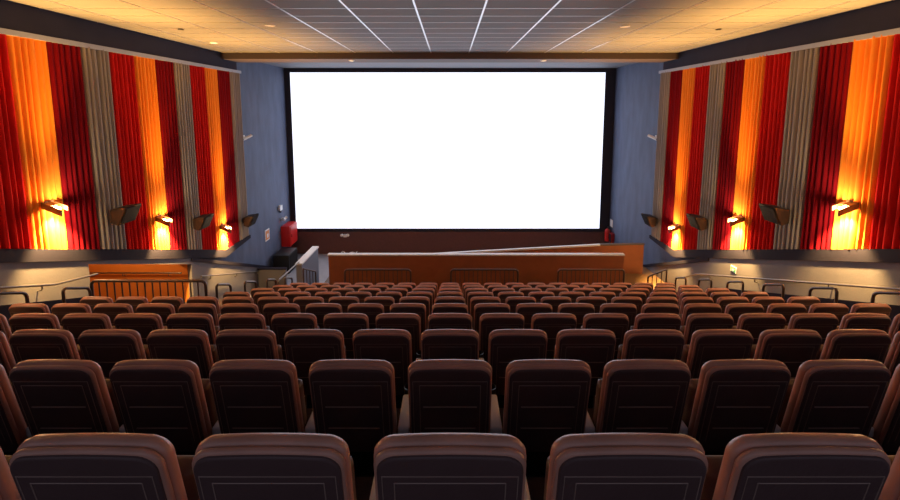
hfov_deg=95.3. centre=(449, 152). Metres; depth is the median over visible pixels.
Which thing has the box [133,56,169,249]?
curtain
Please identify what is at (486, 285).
chair
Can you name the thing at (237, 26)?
ceiling
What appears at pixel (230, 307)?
chair
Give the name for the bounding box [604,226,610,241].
fire extinguisher
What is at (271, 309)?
chair
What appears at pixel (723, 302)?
chair
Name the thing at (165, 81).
curtain
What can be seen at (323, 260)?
floor
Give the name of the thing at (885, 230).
curtain
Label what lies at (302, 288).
chair
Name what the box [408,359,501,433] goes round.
chair
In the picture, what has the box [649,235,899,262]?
trim
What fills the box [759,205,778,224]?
grille
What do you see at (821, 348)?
seat cushion
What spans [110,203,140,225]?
wall speaker
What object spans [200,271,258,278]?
wall handrail
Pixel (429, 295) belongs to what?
chair
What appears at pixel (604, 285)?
chair
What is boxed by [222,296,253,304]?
chair
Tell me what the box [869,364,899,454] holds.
chair
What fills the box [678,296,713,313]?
chair
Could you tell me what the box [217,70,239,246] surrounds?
curtain
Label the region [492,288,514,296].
chair
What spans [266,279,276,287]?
rail
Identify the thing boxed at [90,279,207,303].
guard rail
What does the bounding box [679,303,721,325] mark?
chair
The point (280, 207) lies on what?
emergency light
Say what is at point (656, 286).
chair
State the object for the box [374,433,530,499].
chair
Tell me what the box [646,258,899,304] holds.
wall
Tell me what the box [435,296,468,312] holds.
chair
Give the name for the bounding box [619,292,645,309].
chair
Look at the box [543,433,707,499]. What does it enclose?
chair
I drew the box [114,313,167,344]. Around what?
chair
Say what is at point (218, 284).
rail
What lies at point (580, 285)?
chair
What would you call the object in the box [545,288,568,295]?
chair
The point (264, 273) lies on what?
wall
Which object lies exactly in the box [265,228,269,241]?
wall sign
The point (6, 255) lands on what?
trim
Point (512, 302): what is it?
chair
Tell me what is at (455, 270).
guard rail
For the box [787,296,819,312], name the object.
chair
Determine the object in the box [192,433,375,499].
chair
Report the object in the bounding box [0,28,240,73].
trim
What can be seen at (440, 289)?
chair
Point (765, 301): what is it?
chair
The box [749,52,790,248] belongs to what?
curtain
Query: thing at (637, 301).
chair
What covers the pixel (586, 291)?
chair
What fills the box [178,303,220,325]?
chair
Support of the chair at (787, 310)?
on the floor at (363, 485)
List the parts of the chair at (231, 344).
panel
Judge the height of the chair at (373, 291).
0.962 m
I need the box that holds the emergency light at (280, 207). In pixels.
[278,205,282,212]
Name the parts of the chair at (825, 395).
armrest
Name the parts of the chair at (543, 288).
backrest, panel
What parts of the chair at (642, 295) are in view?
backrest, panel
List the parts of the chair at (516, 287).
backrest, panel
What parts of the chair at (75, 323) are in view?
panel, backrest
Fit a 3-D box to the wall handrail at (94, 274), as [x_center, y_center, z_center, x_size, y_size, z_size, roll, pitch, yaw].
[-7.923,2.077,6.421,0.118,1.890,5.334,0,6,0]
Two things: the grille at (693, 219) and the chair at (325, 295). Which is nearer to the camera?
the chair at (325, 295)
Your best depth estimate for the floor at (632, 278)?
15.63 m
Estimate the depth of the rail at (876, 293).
6.25 m
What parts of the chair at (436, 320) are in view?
panel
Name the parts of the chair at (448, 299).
backrest, panel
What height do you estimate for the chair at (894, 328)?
0.962 m
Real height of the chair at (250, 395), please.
0.962 m
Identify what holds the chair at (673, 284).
on the floor at (363, 485)
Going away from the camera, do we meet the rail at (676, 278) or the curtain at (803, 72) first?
the curtain at (803, 72)
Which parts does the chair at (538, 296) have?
backrest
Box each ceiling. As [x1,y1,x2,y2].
[7,0,892,67]
[221,53,678,61]
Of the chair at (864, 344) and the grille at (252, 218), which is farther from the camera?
the grille at (252, 218)
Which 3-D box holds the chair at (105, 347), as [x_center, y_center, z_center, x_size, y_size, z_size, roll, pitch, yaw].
[-2.975,2.014,3.891,0.600,0.962,0.548,0,6,0]
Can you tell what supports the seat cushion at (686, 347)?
on the chair at (706, 345)
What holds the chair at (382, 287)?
on the floor at (363, 485)
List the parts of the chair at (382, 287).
backrest, panel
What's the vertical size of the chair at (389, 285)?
0.962 m
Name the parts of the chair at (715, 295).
backrest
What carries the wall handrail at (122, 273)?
attached to the wall at (182, 268)
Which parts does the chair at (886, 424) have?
panel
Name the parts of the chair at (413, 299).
backrest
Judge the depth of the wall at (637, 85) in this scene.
17.90 m
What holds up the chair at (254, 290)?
on the floor at (363, 485)
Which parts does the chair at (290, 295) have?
panel, backrest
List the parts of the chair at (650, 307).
panel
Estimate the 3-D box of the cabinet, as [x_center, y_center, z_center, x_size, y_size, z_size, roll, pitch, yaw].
[-7.856,3.963,20.123,0.480,1.000,0.950,0,6,0]
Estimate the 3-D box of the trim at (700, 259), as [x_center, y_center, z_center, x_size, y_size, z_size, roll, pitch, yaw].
[8.025,4.322,15.862,0.150,2.890,6.200,0,6,0]
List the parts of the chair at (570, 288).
backrest, panel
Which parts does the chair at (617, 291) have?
backrest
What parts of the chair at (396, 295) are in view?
backrest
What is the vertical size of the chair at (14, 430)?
0.962 m
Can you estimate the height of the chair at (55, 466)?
0.962 m
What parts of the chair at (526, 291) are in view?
backrest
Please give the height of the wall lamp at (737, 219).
0.288 m
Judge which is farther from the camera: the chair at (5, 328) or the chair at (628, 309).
the chair at (628, 309)
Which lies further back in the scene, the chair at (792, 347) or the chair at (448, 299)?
the chair at (448, 299)
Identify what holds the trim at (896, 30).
attached to the wall at (637, 85)
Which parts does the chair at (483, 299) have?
backrest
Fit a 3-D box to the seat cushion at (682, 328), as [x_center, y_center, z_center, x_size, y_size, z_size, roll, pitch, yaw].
[3.015,2.278,4.989,0.450,0.361,0.139,0,6,0]
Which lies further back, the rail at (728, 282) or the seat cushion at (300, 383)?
the rail at (728, 282)
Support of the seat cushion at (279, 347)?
on the chair at (231, 344)
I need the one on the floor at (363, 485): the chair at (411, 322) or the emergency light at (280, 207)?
the chair at (411, 322)
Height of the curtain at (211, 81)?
6.345 m
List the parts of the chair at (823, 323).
backrest, panel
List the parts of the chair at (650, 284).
backrest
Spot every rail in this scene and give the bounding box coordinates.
[0,291,29,302]
[61,287,91,302]
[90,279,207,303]
[215,283,231,301]
[244,281,256,291]
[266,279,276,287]
[284,277,292,284]
[344,269,411,284]
[450,269,518,285]
[557,269,624,284]
[674,277,686,287]
[698,279,711,287]
[726,281,743,293]
[762,283,784,298]
[808,287,838,302]
[870,291,899,302]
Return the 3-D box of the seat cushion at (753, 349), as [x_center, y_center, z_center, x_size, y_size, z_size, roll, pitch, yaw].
[3.015,1.982,3.869,0.450,0.361,0.139,0,6,0]
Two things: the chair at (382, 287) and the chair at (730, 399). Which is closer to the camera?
the chair at (730, 399)
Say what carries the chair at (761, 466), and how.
on the floor at (363, 485)
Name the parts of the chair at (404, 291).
backrest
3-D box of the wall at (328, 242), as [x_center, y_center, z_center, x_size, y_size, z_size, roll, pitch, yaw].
[0.000,4.574,21.019,16.200,1.150,0.200,0,6,0]
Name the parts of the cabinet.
cabinet door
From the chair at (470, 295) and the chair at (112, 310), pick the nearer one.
the chair at (112, 310)
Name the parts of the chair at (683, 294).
panel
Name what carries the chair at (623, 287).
on the floor at (363, 485)
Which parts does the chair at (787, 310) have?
backrest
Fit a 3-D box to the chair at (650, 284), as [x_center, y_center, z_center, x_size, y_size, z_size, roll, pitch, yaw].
[5.467,4.082,11.728,0.600,0.962,0.548,0,6,0]
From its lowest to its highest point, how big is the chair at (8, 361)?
0.962 m
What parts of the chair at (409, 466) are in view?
panel, armrest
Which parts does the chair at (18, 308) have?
panel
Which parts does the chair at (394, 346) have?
panel, backrest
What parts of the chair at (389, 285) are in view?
backrest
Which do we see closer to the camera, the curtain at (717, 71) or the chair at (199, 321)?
the chair at (199, 321)
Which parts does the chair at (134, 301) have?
panel, backrest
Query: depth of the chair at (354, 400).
2.52 m
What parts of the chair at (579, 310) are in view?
backrest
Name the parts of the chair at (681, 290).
panel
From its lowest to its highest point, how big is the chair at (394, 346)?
0.962 m
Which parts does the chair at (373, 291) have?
backrest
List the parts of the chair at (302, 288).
panel, backrest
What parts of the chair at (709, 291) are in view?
panel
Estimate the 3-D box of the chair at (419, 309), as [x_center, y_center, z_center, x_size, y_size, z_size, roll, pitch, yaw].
[-0.563,2.605,6.130,0.600,0.962,0.548,0,6,0]
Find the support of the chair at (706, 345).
on the floor at (363, 485)
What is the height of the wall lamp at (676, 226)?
0.288 m
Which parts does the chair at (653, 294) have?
panel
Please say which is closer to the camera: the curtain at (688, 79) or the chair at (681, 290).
the chair at (681, 290)
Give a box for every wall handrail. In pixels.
[0,273,97,291]
[89,272,181,275]
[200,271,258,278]
[685,273,899,290]
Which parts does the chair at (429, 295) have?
backrest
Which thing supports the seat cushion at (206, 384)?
on the chair at (169, 399)
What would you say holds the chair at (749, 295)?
on the floor at (363, 485)
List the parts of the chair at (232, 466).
panel, armrest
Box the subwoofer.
[273,248,297,273]
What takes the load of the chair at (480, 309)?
on the floor at (363, 485)
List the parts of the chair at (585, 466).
panel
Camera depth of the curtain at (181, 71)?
12.48 m
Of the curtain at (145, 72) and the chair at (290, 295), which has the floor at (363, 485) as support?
the chair at (290, 295)
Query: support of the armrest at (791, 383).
on the chair at (825, 395)
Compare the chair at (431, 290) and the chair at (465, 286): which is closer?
the chair at (431, 290)
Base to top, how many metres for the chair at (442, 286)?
0.962 m
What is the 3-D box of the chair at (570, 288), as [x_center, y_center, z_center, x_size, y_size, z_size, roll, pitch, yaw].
[3.055,3.787,10.608,0.600,0.962,0.548,0,6,0]
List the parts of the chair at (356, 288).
panel, backrest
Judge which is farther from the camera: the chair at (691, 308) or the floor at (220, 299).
the floor at (220, 299)
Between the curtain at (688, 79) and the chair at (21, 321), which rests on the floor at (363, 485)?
the chair at (21, 321)
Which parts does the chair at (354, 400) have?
panel, backrest, armrest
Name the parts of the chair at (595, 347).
backrest, panel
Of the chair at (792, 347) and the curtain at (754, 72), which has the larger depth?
the curtain at (754, 72)
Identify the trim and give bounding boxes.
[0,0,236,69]
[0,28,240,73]
[0,235,250,262]
[191,258,272,266]
[643,258,708,266]
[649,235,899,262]
[659,28,899,73]
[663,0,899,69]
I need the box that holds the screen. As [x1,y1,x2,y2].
[284,68,615,231]
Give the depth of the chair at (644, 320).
4.71 m
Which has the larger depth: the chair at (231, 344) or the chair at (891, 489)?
the chair at (231, 344)
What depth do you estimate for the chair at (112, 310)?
5.83 m
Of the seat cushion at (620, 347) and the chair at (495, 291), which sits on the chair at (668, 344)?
the seat cushion at (620, 347)
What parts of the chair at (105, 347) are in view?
backrest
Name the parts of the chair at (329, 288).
panel, backrest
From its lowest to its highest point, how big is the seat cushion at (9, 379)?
0.361 m
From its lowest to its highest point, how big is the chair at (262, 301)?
0.962 m
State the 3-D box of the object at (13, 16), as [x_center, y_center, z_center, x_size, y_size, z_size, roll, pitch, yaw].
[-8.080,-2.447,6.901,0.040,0.530,17.250,0,6,0]
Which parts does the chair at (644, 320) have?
panel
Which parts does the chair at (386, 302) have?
backrest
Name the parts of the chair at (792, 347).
backrest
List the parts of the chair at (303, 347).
panel, backrest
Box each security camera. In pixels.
[243,134,251,139]
[648,134,656,140]
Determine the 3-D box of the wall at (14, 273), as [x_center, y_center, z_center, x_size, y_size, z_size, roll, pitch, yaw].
[-8.165,2.639,8.737,0.370,8.059,19.800,0,6,0]
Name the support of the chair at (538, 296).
on the floor at (363, 485)
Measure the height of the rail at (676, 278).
1.096 m
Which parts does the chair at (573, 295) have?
backrest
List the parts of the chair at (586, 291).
backrest, panel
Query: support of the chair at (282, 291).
on the floor at (363, 485)
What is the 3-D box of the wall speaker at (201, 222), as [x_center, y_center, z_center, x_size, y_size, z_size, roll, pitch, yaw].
[-7.716,2.143,12.767,0.508,0.425,0.500,0,6,0]
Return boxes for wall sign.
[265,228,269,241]
[730,265,736,273]
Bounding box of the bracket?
[609,232,614,242]
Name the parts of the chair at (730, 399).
armrest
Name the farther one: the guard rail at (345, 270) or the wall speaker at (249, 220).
the wall speaker at (249, 220)
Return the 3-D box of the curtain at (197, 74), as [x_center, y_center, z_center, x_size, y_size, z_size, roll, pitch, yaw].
[-8.001,0.286,13.318,0.133,6.155,0.749,0,6,0]
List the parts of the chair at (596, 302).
backrest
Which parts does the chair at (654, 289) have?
backrest, panel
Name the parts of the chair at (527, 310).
backrest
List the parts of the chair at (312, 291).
panel, backrest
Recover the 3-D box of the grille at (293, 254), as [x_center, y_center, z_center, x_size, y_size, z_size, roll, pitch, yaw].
[-7.213,4.954,18.923,0.015,0.690,0.890,0,6,0]
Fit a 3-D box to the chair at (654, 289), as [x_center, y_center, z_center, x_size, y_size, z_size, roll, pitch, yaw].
[4.864,3.492,9.489,0.600,0.962,0.548,0,6,0]
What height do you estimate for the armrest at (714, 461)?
0.361 m
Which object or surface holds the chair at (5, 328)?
on the floor at (363, 485)
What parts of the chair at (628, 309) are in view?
backrest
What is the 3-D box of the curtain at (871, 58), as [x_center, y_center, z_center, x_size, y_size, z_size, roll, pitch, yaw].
[8.001,-0.073,8.005,0.133,4.289,0.749,0,6,0]
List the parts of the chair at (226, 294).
panel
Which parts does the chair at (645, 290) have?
backrest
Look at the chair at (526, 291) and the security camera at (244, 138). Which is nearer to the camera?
the chair at (526, 291)
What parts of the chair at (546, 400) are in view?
backrest, panel, armrest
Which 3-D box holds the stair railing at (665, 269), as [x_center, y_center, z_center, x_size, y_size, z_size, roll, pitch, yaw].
[6.420,4.240,12.769,0.048,1.702,1.117,0,6,0]
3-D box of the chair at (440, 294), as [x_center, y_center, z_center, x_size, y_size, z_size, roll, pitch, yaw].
[0.040,3.196,8.369,0.600,0.962,0.548,0,6,0]
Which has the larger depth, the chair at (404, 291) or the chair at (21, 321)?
the chair at (404, 291)
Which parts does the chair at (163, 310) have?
backrest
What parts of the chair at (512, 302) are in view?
backrest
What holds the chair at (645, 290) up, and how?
on the floor at (363, 485)
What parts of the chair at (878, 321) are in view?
panel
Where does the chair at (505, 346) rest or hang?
on the floor at (363, 485)
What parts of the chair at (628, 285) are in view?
backrest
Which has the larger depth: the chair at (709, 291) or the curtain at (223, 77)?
the curtain at (223, 77)
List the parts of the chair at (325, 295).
backrest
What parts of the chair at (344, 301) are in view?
backrest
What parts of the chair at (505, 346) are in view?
backrest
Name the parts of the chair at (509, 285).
backrest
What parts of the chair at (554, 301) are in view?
backrest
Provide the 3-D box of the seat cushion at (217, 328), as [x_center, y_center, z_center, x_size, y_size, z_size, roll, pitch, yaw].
[-3.015,2.278,4.989,0.450,0.361,0.139,0,6,0]
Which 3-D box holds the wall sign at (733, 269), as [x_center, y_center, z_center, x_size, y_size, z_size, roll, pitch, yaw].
[7.966,3.271,11.522,0.027,0.160,0.220,0,6,0]
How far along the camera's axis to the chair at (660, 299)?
6.94 m
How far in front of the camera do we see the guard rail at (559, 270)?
12.19 m
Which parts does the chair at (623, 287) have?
backrest, panel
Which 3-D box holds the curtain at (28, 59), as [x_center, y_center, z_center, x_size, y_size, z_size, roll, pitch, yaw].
[-8.009,-0.073,8.005,0.116,4.289,0.749,0,6,0]
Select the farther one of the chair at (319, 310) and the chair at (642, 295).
the chair at (642, 295)
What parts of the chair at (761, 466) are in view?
panel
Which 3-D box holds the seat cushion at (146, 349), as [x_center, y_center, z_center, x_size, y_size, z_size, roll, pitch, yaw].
[-3.015,1.982,3.869,0.450,0.361,0.139,0,6,0]
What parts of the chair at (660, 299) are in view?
panel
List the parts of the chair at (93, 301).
backrest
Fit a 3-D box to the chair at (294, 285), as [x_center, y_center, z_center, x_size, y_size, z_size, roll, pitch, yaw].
[-4.221,4.082,11.728,0.681,0.962,0.548,0,6,0]
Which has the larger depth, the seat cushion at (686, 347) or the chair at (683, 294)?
the chair at (683, 294)
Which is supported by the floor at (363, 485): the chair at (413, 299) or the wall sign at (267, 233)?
the chair at (413, 299)
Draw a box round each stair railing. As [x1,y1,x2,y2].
[302,268,316,284]
[647,269,666,283]
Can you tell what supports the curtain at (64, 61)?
hanging from the wall at (262, 85)
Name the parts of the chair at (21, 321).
panel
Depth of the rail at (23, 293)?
6.25 m
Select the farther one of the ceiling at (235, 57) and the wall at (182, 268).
the ceiling at (235, 57)
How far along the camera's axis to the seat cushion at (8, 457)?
1.61 m
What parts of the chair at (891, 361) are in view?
panel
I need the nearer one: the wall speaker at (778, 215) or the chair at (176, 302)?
the chair at (176, 302)
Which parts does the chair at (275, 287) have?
panel, backrest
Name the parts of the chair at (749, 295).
backrest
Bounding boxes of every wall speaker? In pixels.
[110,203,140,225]
[193,213,213,230]
[242,213,258,226]
[641,213,657,226]
[686,213,707,230]
[759,203,789,225]
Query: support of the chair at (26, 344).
on the floor at (363, 485)
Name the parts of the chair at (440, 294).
panel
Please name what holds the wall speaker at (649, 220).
attached to the curtain at (664, 92)
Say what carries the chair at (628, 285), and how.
on the floor at (363, 485)
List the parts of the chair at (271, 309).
backrest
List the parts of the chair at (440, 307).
backrest, panel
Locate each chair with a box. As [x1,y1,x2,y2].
[0,314,12,344]
[0,331,16,378]
[0,364,31,454]
[0,447,21,499]
[9,303,50,316]
[9,313,63,332]
[9,329,83,362]
[9,359,125,436]
[9,433,199,499]
[51,303,91,325]
[61,313,115,344]
[78,329,150,378]
[80,296,112,312]
[93,303,133,325]
[109,359,220,454]
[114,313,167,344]
[115,296,147,312]
[136,303,174,325]
[146,329,218,378]
[151,296,183,312]
[166,313,219,344]
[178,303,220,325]
[186,296,221,313]
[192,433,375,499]
[209,359,314,433]
[215,329,282,360]
[219,313,269,330]
[221,303,258,314]
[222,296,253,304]
[223,292,249,297]
[251,288,273,303]
[254,292,280,309]
[258,296,288,315]
[263,303,300,330]
[271,313,318,359]
[272,285,292,291]
[278,288,300,296]
[284,292,310,302]
[284,329,345,407]
[290,283,307,287]
[293,296,323,312]
[296,285,316,291]
[304,288,327,296]
[305,303,341,328]
[309,359,409,476]
[312,283,329,287]
[315,292,340,302]
[320,285,340,291]
[323,313,368,358]
[329,296,358,312]
[331,288,354,295]
[333,283,350,287]
[344,285,364,291]
[345,292,371,302]
[348,303,383,328]
[353,329,420,407]
[355,283,372,287]
[358,288,380,296]
[364,296,394,312]
[368,285,388,291]
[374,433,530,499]
[376,283,394,287]
[376,292,401,303]
[376,313,420,362]
[385,288,407,296]
[390,303,427,333]
[392,285,412,291]
[398,283,415,288]
[399,296,431,328]
[406,292,432,314]
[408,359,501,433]
[412,288,434,304]
[416,285,436,298]
[419,283,437,293]
[421,329,483,360]
[428,313,471,329]
[432,303,472,329]
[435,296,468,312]
[437,292,462,296]
[438,288,461,292]
[440,285,459,287]
[441,283,458,285]
[462,283,480,293]
[463,285,483,298]
[465,288,487,304]
[467,292,493,314]
[470,296,500,328]
[473,303,509,333]
[479,313,523,362]
[484,283,501,288]
[487,285,507,291]
[488,329,546,407]
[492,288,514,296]
[498,292,523,303]
[503,359,594,476]
[505,283,523,287]
[505,296,535,312]
[511,285,531,291]
[516,303,551,328]
[519,288,541,296]
[527,283,544,287]
[528,292,554,302]
[531,313,576,358]
[535,285,555,291]
[541,296,570,312]
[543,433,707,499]
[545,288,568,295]
[549,283,566,287]
[554,329,615,407]
[558,303,594,328]
[559,285,579,291]
[559,292,584,302]
[570,283,587,287]
[572,288,595,296]
[576,296,606,312]
[581,313,628,359]
[583,285,603,291]
[589,292,615,302]
[592,283,609,287]
[593,359,690,434]
[599,288,621,296]
[599,303,636,330]
[607,285,627,291]
[611,296,641,315]
[613,283,631,287]
[617,329,684,360]
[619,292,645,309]
[626,288,648,303]
[630,313,680,330]
[631,285,651,295]
[635,283,653,292]
[641,303,678,314]
[646,296,677,304]
[649,288,675,296]
[650,292,676,297]
[654,285,675,289]
[656,283,674,285]
[676,285,698,294]
[677,288,702,299]
[678,292,707,305]
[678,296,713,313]
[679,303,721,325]
[680,313,733,344]
[681,329,753,378]
[682,359,790,454]
[700,433,890,499]
[705,288,729,296]
[710,292,737,303]
[716,296,748,312]
[725,303,763,325]
[732,313,785,344]
[741,292,768,302]
[749,329,821,378]
[752,296,784,312]
[766,303,806,325]
[777,359,890,436]
[784,313,838,344]
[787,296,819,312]
[808,303,848,325]
[816,329,890,362]
[836,313,890,332]
[849,303,890,316]
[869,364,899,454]
[878,447,899,499]
[883,331,899,378]
[887,314,899,344]
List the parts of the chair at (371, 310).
backrest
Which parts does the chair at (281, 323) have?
backrest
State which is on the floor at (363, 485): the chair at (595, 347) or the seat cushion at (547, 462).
the chair at (595, 347)
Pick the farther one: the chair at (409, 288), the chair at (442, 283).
the chair at (442, 283)
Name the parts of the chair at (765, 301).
backrest, panel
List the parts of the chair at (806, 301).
backrest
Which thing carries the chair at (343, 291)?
on the floor at (363, 485)
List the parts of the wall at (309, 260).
handrail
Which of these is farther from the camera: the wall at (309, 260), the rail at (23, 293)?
the wall at (309, 260)
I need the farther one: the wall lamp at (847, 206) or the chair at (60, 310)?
the wall lamp at (847, 206)
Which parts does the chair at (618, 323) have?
backrest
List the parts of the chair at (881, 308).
panel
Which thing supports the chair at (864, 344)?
on the floor at (363, 485)
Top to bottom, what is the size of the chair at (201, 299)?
0.962 m
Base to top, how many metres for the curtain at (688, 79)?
6.345 m
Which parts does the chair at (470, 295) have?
backrest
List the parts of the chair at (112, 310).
backrest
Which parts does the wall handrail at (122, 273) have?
rail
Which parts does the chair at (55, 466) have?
panel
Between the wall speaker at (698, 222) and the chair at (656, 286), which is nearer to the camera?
the chair at (656, 286)
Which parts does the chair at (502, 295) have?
backrest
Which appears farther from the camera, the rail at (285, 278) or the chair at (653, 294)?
the rail at (285, 278)
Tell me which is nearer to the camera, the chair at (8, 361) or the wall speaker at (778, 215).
the chair at (8, 361)
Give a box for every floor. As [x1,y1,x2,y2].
[113,298,222,305]
[250,254,328,296]
[304,395,595,499]
[324,267,663,288]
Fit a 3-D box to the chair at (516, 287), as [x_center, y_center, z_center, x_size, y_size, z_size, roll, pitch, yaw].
[1.849,3.787,10.608,0.600,0.962,0.548,0,6,0]
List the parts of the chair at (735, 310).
backrest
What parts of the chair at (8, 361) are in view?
panel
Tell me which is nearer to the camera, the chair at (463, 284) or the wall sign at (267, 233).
the chair at (463, 284)
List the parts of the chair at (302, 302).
backrest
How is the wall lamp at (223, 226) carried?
attached to the curtain at (211, 81)
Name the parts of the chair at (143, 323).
panel, backrest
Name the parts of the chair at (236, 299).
panel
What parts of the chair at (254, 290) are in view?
backrest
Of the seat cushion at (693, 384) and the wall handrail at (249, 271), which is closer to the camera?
the seat cushion at (693, 384)
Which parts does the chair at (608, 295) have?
backrest, panel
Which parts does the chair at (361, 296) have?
backrest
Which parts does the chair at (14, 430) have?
panel, armrest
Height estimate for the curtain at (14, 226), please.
4.022 m
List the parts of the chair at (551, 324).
backrest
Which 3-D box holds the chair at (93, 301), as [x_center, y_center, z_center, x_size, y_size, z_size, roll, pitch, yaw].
[-6.030,2.901,7.250,0.681,0.962,0.548,0,6,0]
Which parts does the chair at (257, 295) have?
panel, backrest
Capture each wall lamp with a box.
[41,200,68,216]
[155,214,172,226]
[219,223,231,232]
[668,223,680,232]
[727,214,744,226]
[831,200,858,216]
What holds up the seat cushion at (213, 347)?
on the chair at (193, 345)
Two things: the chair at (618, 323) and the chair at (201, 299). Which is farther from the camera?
the chair at (201, 299)
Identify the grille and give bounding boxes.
[121,205,140,224]
[201,214,213,229]
[249,214,258,226]
[290,250,297,268]
[641,214,650,226]
[686,214,698,229]
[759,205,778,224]
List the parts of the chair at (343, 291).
panel, backrest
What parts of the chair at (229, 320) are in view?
panel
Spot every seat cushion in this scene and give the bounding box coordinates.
[4,455,11,467]
[9,379,27,426]
[76,345,83,359]
[105,379,122,427]
[143,345,150,358]
[177,455,199,499]
[201,379,217,426]
[210,345,218,362]
[215,326,219,335]
[277,345,282,359]
[298,379,306,425]
[350,456,356,499]
[543,456,549,499]
[593,379,601,425]
[617,345,622,359]
[680,326,684,335]
[681,345,689,362]
[682,379,698,426]
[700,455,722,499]
[749,345,756,358]
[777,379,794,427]
[816,345,823,359]
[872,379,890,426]
[888,455,895,467]
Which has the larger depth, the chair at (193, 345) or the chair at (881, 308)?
the chair at (881, 308)
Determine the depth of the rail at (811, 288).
7.13 m
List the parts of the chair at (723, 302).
backrest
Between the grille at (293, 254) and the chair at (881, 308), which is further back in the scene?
the grille at (293, 254)
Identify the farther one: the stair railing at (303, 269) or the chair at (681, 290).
the stair railing at (303, 269)
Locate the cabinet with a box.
[281,221,297,246]
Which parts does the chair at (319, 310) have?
backrest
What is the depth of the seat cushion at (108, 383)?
2.70 m
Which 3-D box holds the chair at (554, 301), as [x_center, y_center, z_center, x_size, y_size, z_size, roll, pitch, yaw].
[1.849,2.901,7.250,0.600,0.962,0.548,0,6,0]
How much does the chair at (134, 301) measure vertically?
0.962 m
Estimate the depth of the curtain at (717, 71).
12.49 m
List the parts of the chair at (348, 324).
backrest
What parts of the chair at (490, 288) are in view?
panel, backrest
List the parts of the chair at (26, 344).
panel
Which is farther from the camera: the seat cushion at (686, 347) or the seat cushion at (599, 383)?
the seat cushion at (686, 347)
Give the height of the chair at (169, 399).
0.962 m
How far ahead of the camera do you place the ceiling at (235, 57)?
14.47 m
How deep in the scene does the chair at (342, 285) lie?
11.42 m
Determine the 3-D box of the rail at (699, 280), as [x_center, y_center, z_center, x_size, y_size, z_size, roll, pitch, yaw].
[6.600,3.714,10.653,0.048,1.096,0.547,0,6,0]
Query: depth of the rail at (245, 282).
9.36 m
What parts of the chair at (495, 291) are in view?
backrest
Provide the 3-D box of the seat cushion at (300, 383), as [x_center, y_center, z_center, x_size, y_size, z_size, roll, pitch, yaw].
[-1.206,1.687,2.749,0.450,0.361,0.139,0,6,0]
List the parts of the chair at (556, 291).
backrest, panel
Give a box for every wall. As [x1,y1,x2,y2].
[0,258,258,304]
[88,264,189,301]
[115,62,290,265]
[257,267,286,287]
[277,246,318,284]
[291,232,608,253]
[327,253,624,290]
[439,243,644,272]
[609,62,784,264]
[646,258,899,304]
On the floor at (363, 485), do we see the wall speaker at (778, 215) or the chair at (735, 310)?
the chair at (735, 310)
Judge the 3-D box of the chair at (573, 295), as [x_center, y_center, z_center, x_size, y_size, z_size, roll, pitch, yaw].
[2.452,3.196,8.369,0.600,0.962,0.548,0,6,0]
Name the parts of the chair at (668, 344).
panel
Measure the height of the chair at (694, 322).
0.962 m
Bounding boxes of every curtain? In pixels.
[0,34,31,248]
[6,35,67,248]
[46,42,99,248]
[80,47,126,248]
[108,52,149,248]
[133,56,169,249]
[155,59,186,249]
[173,63,201,249]
[189,65,216,249]
[204,68,227,249]
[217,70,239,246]
[229,71,248,240]
[651,71,670,240]
[660,70,682,246]
[672,67,695,249]
[683,65,709,249]
[697,62,725,249]
[712,58,744,249]
[730,55,765,248]
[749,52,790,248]
[773,47,819,248]
[800,42,852,248]
[831,35,893,248]
[869,34,899,248]
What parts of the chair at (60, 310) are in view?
backrest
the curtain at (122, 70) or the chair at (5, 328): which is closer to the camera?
the chair at (5, 328)
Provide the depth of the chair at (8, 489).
1.44 m
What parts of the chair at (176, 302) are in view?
backrest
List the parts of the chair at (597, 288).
backrest, panel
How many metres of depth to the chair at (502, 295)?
8.06 m
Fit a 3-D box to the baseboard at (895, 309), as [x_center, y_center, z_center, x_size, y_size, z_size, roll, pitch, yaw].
[7.975,3.031,5.772,0.050,6.423,12.820,0,6,0]
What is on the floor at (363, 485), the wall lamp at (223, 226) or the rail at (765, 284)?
the rail at (765, 284)
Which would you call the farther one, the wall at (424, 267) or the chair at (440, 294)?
the wall at (424, 267)
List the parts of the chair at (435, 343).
panel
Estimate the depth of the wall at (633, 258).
16.01 m
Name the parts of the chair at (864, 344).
panel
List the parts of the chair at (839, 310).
backrest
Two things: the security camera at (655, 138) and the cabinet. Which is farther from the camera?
the cabinet
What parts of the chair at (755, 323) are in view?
backrest, panel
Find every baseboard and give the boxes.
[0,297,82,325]
[714,287,899,325]
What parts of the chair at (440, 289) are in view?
panel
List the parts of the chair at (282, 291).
backrest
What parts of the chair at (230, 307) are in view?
panel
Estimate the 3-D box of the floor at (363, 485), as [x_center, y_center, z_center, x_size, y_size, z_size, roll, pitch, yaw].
[0.000,4.044,5.631,16.200,5.940,13.320,0,6,0]
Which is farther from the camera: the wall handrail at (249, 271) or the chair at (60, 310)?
the wall handrail at (249, 271)
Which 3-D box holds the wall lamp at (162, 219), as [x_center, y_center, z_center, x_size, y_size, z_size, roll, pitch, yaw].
[-7.800,1.847,11.241,0.400,0.288,0.274,0,6,0]
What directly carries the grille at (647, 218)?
attached to the wall speaker at (649, 220)
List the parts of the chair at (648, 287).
backrest, panel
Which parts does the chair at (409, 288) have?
backrest, panel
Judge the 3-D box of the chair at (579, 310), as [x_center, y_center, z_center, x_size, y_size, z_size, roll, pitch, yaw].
[1.849,2.605,6.130,0.600,0.962,0.548,0,6,0]
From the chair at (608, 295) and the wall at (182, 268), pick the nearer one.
the chair at (608, 295)
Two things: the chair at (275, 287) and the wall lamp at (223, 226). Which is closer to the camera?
the chair at (275, 287)

